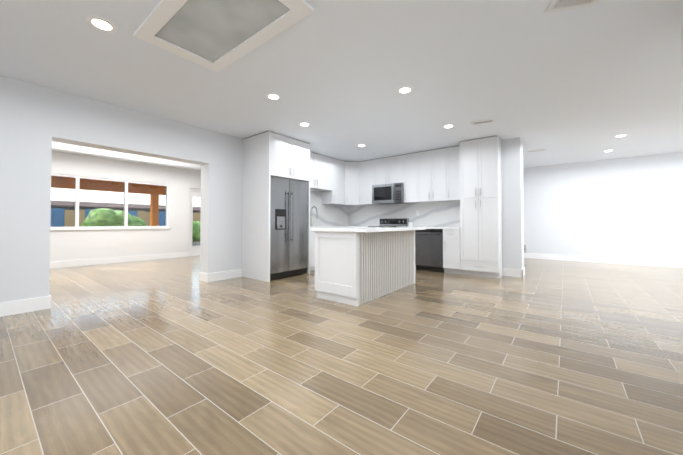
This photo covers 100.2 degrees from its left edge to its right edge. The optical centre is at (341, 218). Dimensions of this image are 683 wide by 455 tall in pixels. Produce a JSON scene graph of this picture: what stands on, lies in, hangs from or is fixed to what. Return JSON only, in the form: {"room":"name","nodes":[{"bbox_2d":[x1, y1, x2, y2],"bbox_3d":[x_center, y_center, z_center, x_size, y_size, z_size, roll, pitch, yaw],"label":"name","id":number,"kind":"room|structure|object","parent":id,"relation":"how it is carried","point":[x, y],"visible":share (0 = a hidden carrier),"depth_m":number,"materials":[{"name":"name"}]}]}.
{"room":"kitchen","nodes":[
{"label":"kitchen","id":0,"kind":"room"},
{"bbox_2d":[0,75,241,302],"bbox_3d":[-2.466,-0.213,4.695,0.270,2.550,8.550,-1,-1,38],"label":"wall","id":1,"kind":"structure","parent":0,"point":[36,121],"depth_m":3.42,"materials":[{"name":"paint"}]},
{"bbox_2d":[0,295,50,316],"bbox_3d":[-4.175,0.950,2.263,0.014,0.145,2.644,-1,-1,38],"label":"baseboard","id":2,"kind":"structure","parent":1,"relation":"attached to","point":[23,306],"depth_m":3.14,"materials":[{"name":"white wood"}]},
{"bbox_2d":[199,272,205,280],"bbox_3d":[-1.374,1.016,6.300,0.014,0.145,3.504,-1,-1,38],"label":"baseboard","id":3,"kind":"structure","parent":1,"relation":"attached to","point":[202,276],"depth_m":4.85,"materials":[{"name":"white wood"}]},
{"bbox_2d":[206,269,241,281],"bbox_3d":[-2.033,0.995,4.998,0.014,0.145,0.642,-1,-1,38],"label":"baseboard","id":4,"kind":"structure","parent":1,"relation":"attached to","point":[210,277],"depth_m":4.96,"materials":[{"name":"white wood"}]},
{"bbox_2d":[310,152,329,191],"bbox_3d":[-0.715,-1.064,6.439,0.347,0.789,1.170,-1,-1,38],"label":"upper cabinet","id":5,"kind":"object","parent":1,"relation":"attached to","point":[319,164],"depth_m":6.47,"materials":[{"name":"white wood"}]},
{"bbox_2d":[322,157,345,203],"bbox_3d":[-0.188,-0.899,7.077,0.388,1.099,0.601,-1,-1,38],"label":"upper cabinet","id":6,"kind":"object","parent":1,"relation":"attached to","point":[335,181],"depth_m":6.95,"materials":[{"name":"white wood"}]},
{"bbox_2d":[338,161,362,205],"bbox_3d":[0.220,-0.893,7.424,0.602,1.099,0.654,-1,-1,38],"label":"upper cabinet","id":7,"kind":"object","parent":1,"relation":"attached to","point":[352,167],"depth_m":7.21,"materials":[{"name":"white wood"}]},
{"bbox_2d":[50,151,200,261],"bbox_3d":[-5.747,-0.175,7.009,0.150,2.550,8.150,-1,-1,38],"label":"wall","id":8,"kind":"structure","parent":0,"point":[67,245],"depth_m":7.26,"materials":[{"name":"paint"}]},
{"bbox_2d":[50,173,169,229],"bbox_3d":[-5.761,-0.351,6.928,0.150,1.240,2.920,-1,-1,38],"label":"sunroom window","id":9,"kind":"structure","parent":8,"relation":"in","point":[76,210],"depth_m":7.02,"materials":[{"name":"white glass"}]},
{"bbox_2d":[50,251,189,268],"bbox_3d":[-6.345,1.013,6.092,0.014,0.145,6.000,-1,-1,38],"label":"baseboard","id":10,"kind":"structure","parent":8,"relation":"attached to","point":[72,263],"depth_m":7.04,"materials":[{"name":"white wood"}]},
{"bbox_2d":[190,188,200,255],"bbox_3d":[-4.007,0.124,9.230,0.065,2.026,1.792,-1,-1,38],"label":"door glass","id":11,"kind":"object","parent":8,"relation":"attached to","point":[194,251],"visible":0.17,"depth_m":8.62,"materials":[{"name":"clear glass"}]},
{"bbox_2d":[0,255,682,454],"bbox_3d":[0.709,1.103,4.162,13.800,0.100,11.960,-1,-1,38],"label":"floor","id":12,"kind":"structure","parent":0,"point":[171,356],"depth_m":1.98,"materials":[{"name":"brown tile"}]},
{"bbox_2d":[242,131,309,281],"bbox_3d":[-1.206,-0.200,5.423,0.810,2.549,1.010,-1,-1,38],"label":"tall cabinet","id":13,"kind":"object","parent":12,"relation":"on","point":[266,155],"visible":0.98,"depth_m":5.05,"materials":[{"name":"white wood"}]},
{"bbox_2d":[270,176,307,279],"bbox_3d":[-1.191,0.169,5.408,0.784,1.770,0.925,-1,-1,38],"label":"refrigerator","id":14,"kind":"object","parent":12,"relation":"on","point":[288,227],"visible":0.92,"depth_m":5.16,"materials":[{"name":"metal"}]},
{"bbox_2d":[310,229,314,270],"bbox_3d":[-0.854,0.649,6.015,0.617,0.870,0.377,-1,-1,38],"label":"base cabinet","id":15,"kind":"object","parent":12,"relation":"on","point":[312,250],"visible":0.04,"depth_m":5.86,"materials":[{"name":"white wood"}]},
{"bbox_2d":[310,226,352,228],"bbox_3d":[-0.268,0.206,6.763,0.627,0.040,2.265,-1,-1,38],"label":"countertop","id":16,"kind":"structure","parent":15,"relation":"on","point":[328,226],"depth_m":6.38,"materials":[{"name":"white stone"}]},
{"bbox_2d":[310,206,317,225],"bbox_3d":[-0.618,-0.048,6.575,0.241,0.460,0.107,-1,-1,38],"label":"faucet","id":17,"kind":"object","parent":16,"relation":"on","point":[310,215],"visible":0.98,"depth_m":6.59,"materials":[{"name":"silver metal"}]},
{"bbox_2d":[315,231,414,305],"bbox_3d":[0.429,0.615,4.243,0.670,0.880,1.690,-1,-1,38],"label":"kitchen island","id":18,"kind":"object","parent":12,"relation":"on","point":[356,266],"depth_m":3.67,"materials":[{"name":"paint"}]},
{"bbox_2d":[311,227,425,230],"bbox_3d":[0.482,0.154,4.209,0.876,0.040,1.760,-1,-1,38],"label":"island countertop","id":19,"kind":"structure","parent":18,"relation":"on","point":[337,228],"depth_m":3.69,"materials":[{"name":"white stone"}]},
{"bbox_2d":[368,218,408,226],"bbox_3d":[1.093,0.545,6.689,0.756,1.100,0.670,-1,-1,38],"label":"range","id":20,"kind":"object","parent":12,"relation":"on","point":[390,222],"visible":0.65,"depth_m":6.84,"materials":[{"name":"silver metal"}]},
{"bbox_2d":[415,229,443,271],"bbox_3d":[1.935,0.650,6.043,0.596,0.868,0.672,-1,-1,38],"label":"dishwasher","id":21,"kind":"object","parent":12,"relation":"on","point":[428,249],"visible":0.81,"depth_m":5.81,"materials":[{"name":"metal"}]},
{"bbox_2d":[443,229,461,273],"bbox_3d":[2.318,0.645,5.778,0.326,0.870,0.617,-1,-1,38],"label":"base cabinet","id":22,"kind":"object","parent":12,"relation":"on","point":[451,250],"depth_m":5.54,"materials":[{"name":"white wood"}]},
{"bbox_2d":[353,226,459,228],"bbox_3d":[1.464,0.201,6.448,2.488,0.040,0.627,-1,-1,38],"label":"countertop","id":23,"kind":"structure","parent":22,"relation":"on","point":[433,227],"depth_m":5.80,"materials":[{"name":"white stone"}]},
{"bbox_2d":[460,136,502,277],"bbox_3d":[2.693,-0.200,5.477,0.646,2.549,0.650,-1,-1,38],"label":"pantry cabinet","id":24,"kind":"object","parent":12,"relation":"on","point":[481,239],"visible":1,"depth_m":5.24,"materials":[{"name":"white wood"}]},
{"bbox_2d":[503,268,520,276],"bbox_3d":[3.139,0.999,5.262,0.288,0.145,0.014,-1,-1,38],"label":"baseboard","id":25,"kind":"structure","parent":12,"relation":"on","point":[506,271],"depth_m":5.25,"materials":[{"name":"white wood"}]},
{"bbox_2d":[521,267,524,277],"bbox_3d":[3.389,1.000,5.320,0.014,0.145,0.414,-1,-1,38],"label":"baseboard","id":26,"kind":"structure","parent":12,"relation":"on","point":[522,270],"depth_m":5.17,"materials":[{"name":"white wood"}]},
{"bbox_2d":[0,0,682,171],"bbox_3d":[0.709,-1.546,4.205,13.800,0.100,11.960,-1,-1,38],"label":"ceiling","id":27,"kind":"structure","parent":0,"point":[585,84],"depth_m":3.01,"materials":[{"name":"white paint"}]},
{"bbox_2d":[86,16,116,32],"bbox_3d":[-1.888,-1.526,2.250,0.190,0.004,0.190,-1,-1,38],"label":"recessed light","id":28,"kind":"object","parent":27,"relation":"in","point":[103,25],"visible":1,"depth_m":2.25,"materials":[{"name":"white plastic"}]},
{"bbox_2d":[134,0,313,71],"bbox_3d":[-0.959,-1.518,2.221,1.360,0.022,0.720,-1,-1,38],"label":"attic hatch","id":29,"kind":"object","parent":27,"relation":"attached to","point":[216,35],"visible":0.96,"depth_m":2.25,"materials":[{"name":"white paint"}]},
{"bbox_2d":[266,93,280,99],"bbox_3d":[-0.841,-1.505,3.539,0.190,0.004,0.190,-1,-1,38],"label":"recessed light","id":30,"kind":"object","parent":27,"relation":"in","point":[271,96],"visible":1,"depth_m":3.52,"materials":[{"name":"white plastic"}]},
{"bbox_2d":[299,122,310,126],"bbox_3d":[-0.585,-1.488,4.532,0.190,0.004,0.190,-1,-1,38],"label":"recessed light","id":31,"kind":"object","parent":27,"relation":"in","point":[304,124],"visible":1,"depth_m":4.53,"materials":[{"name":"white plastic"}]},
{"bbox_2d":[397,86,412,93],"bbox_3d":[0.747,-1.508,3.362,0.190,0.004,0.190,-1,-1,38],"label":"recessed light","id":32,"kind":"object","parent":27,"relation":"in","point":[405,89],"visible":1,"depth_m":3.36,"materials":[{"name":"white plastic"}]},
{"bbox_2d":[443,124,454,128],"bbox_3d":[1.734,-1.487,4.621,0.190,0.004,0.190,-1,-1,38],"label":"recessed light","id":33,"kind":"object","parent":27,"relation":"in","point":[448,126],"visible":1,"depth_m":4.62,"materials":[{"name":"white plastic"}]},
{"bbox_2d":[471,118,494,125],"bbox_3d":[2.179,-1.486,4.412,0.320,0.012,0.160,-1,-1,30],"label":"ceiling vent","id":34,"kind":"object","parent":27,"relation":"in","point":[486,121],"visible":0.98,"depth_m":4.41,"materials":[{"name":"white metal"}]},
{"bbox_2d":[528,149,545,152],"bbox_3d":[4.212,-1.458,6.148,0.320,0.012,0.140,-1,-1,38],"label":"ceiling vent","id":35,"kind":"object","parent":27,"relation":"in","point":[537,150],"visible":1,"depth_m":6.12,"materials":[{"name":"white metal"}]},
{"bbox_2d":[545,0,598,12],"bbox_3d":[1.620,-1.528,1.929,0.310,0.012,0.310,0,-1,13],"label":"ceiling vent","id":36,"kind":"object","parent":27,"relation":"in","point":[557,5],"visible":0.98,"depth_m":2.04,"materials":[{"name":"white metal"}]},
{"bbox_2d":[614,134,627,137],"bbox_3d":[5.013,-1.479,5.127,0.190,0.004,0.190,-1,-1,38],"label":"recessed light","id":37,"kind":"object","parent":27,"relation":"in","point":[618,136],"visible":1,"depth_m":5.12,"materials":[{"name":"white plastic"}]},
{"bbox_2d":[502,137,523,268],"bbox_3d":[3.270,-0.201,5.442,0.300,2.550,0.400,-1,-1,38],"label":"column","id":38,"kind":"structure","parent":0,"point":[512,205],"depth_m":5.29,"materials":[{"name":"paint"}]},
{"bbox_2d":[523,152,682,260],"bbox_3d":[7.243,-0.182,6.567,6.450,2.550,0.150,-1,-1,38],"label":"wall","id":39,"kind":"structure","parent":0,"point":[612,208],"depth_m":7.01,"materials":[{"name":"paint"}]},
{"bbox_2d":[524,253,682,267],"bbox_3d":[7.192,1.019,6.482,6.150,0.145,0.014,-1,-1,38],"label":"baseboard","id":40,"kind":"structure","parent":39,"relation":"attached to","point":[644,262],"depth_m":6.99,"materials":[{"name":"white wood"}]},
{"bbox_2d":[681,18,682,113],"bbox_3d":[0.999,-0.290,0.013,0.120,2.550,5.450,-1,-1,38],"label":"wall","id":41,"kind":"structure","parent":0,"point":[682,58],"depth_m":2.20,"materials":[{"name":"paint"}]},
{"bbox_3d":[1.662,-0.178,6.796,3.940,2.550,0.150,-1,-1,38],"label":"wall","id":42,"kind":"structure","parent":0,"visible":0},
{"bbox_2d":[310,190,347,225],"bbox_3d":[-0.514,-0.236,6.955,0.012,0.849,2.250,-1,-1,38],"label":"backsplash","id":43,"kind":"structure","parent":42,"relation":"attached to","point":[328,215],"depth_m":7.10,"materials":[{"name":"white stone"}]},
{"bbox_2d":[359,159,379,204],"bbox_3d":[0.739,-0.896,7.211,0.485,1.099,0.347,-1,-1,38],"label":"upper cabinet","id":44,"kind":"object","parent":42,"relation":"attached to","point":[366,168],"depth_m":7.10,"materials":[{"name":"white wood"}]},
{"bbox_2d":[375,155,402,184],"bbox_3d":[1.200,-1.127,6.854,0.800,0.649,0.347,-1,-1,38],"label":"upper cabinet","id":45,"kind":"object","parent":42,"relation":"attached to","point":[388,170],"depth_m":6.70,"materials":[{"name":"white wood"}]},
{"bbox_2d":[372,183,404,204],"bbox_3d":[1.164,-0.578,6.798,0.794,0.444,0.466,-1,-1,38],"label":"microwave","id":46,"kind":"object","parent":45,"relation":"attached to","point":[391,193],"visible":0.98,"depth_m":6.63,"materials":[{"name":"silver metal"}]},
{"bbox_2d":[348,201,459,226],"bbox_3d":[1.407,-0.082,6.889,3.115,0.539,0.010,-1,-1,38],"label":"backsplash","id":47,"kind":"structure","parent":42,"relation":"attached to","point":[445,214],"depth_m":6.68,"materials":[{"name":"white stone"}]},
{"bbox_2d":[403,153,422,202],"bbox_3d":[1.642,-0.908,6.505,0.433,1.099,0.347,-1,-1,38],"label":"upper cabinet","id":48,"kind":"object","parent":42,"relation":"attached to","point":[410,161],"depth_m":6.36,"materials":[{"name":"white wood"}]},
{"bbox_2d":[419,147,450,202],"bbox_3d":[2.016,-0.913,6.212,0.743,1.099,0.347,-1,-1,38],"label":"upper cabinet","id":49,"kind":"object","parent":42,"relation":"attached to","point":[428,176],"depth_m":6.03,"materials":[{"name":"white wood"}]},
{"bbox_2d":[451,145,459,200],"bbox_3d":[2.374,-0.918,5.931,0.394,1.099,0.347,-1,-1,38],"label":"upper cabinet","id":50,"kind":"object","parent":42,"relation":"attached to","point":[455,150],"depth_m":5.77,"materials":[{"name":"white wood"}]},
{"label":"outside","id":51,"kind":"structure","parent":0,"visible":0},
{"bbox_2d":[192,241,199,246],"bbox_3d":[-22.419,1.447,23.754,54.920,0.100,90.000,-1,-1,38],"label":"ground","id":52,"kind":"structure","parent":51,"point":[195,244],"depth_m":13.42,"materials":[{"name":"grey concrete"}]},
{"bbox_2d":[51,176,165,225],"bbox_3d":[-7.491,-0.111,7.262,2.890,2.470,7.000,-1,-1,38],"label":"pergola","id":53,"kind":"object","parent":52,"relation":"on","point":[154,193],"depth_m":9.26,"materials":[{"name":"brown wood"}]},
{"bbox_2d":[82,208,146,226],"bbox_3d":[-8.744,0.523,11.091,1.824,1.798,2.367,-1,-1,38],"label":"bush","id":54,"kind":"object","parent":52,"relation":"on","point":[99,220],"depth_m":10.53,"materials":[{"name":"green plant"}]},
{"bbox_2d":[50,208,200,241],"bbox_3d":[-9.642,0.426,12.495,0.060,1.570,36.000,-1,-1,38],"label":"fence","id":55,"kind":"object","parent":52,"relation":"on","point":[82,213],"depth_m":11.43,"materials":[{"name":"blue wood"}]},
{"bbox_2d":[51,200,200,225],"bbox_3d":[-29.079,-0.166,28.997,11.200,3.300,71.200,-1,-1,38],"label":"neighbor house","id":56,"kind":"structure","parent":52,"relation":"on","point":[64,204],"depth_m":29.00,"materials":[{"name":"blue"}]},
{"bbox_2d":[192,221,199,242],"bbox_3d":[-7.333,0.708,13.424,1.425,1.251,1.835,-1,-1,38],"label":"bush","id":57,"kind":"object","parent":52,"relation":"on","point":[195,226],"depth_m":13.33,"materials":[{"name":"green plant"}]}
]}

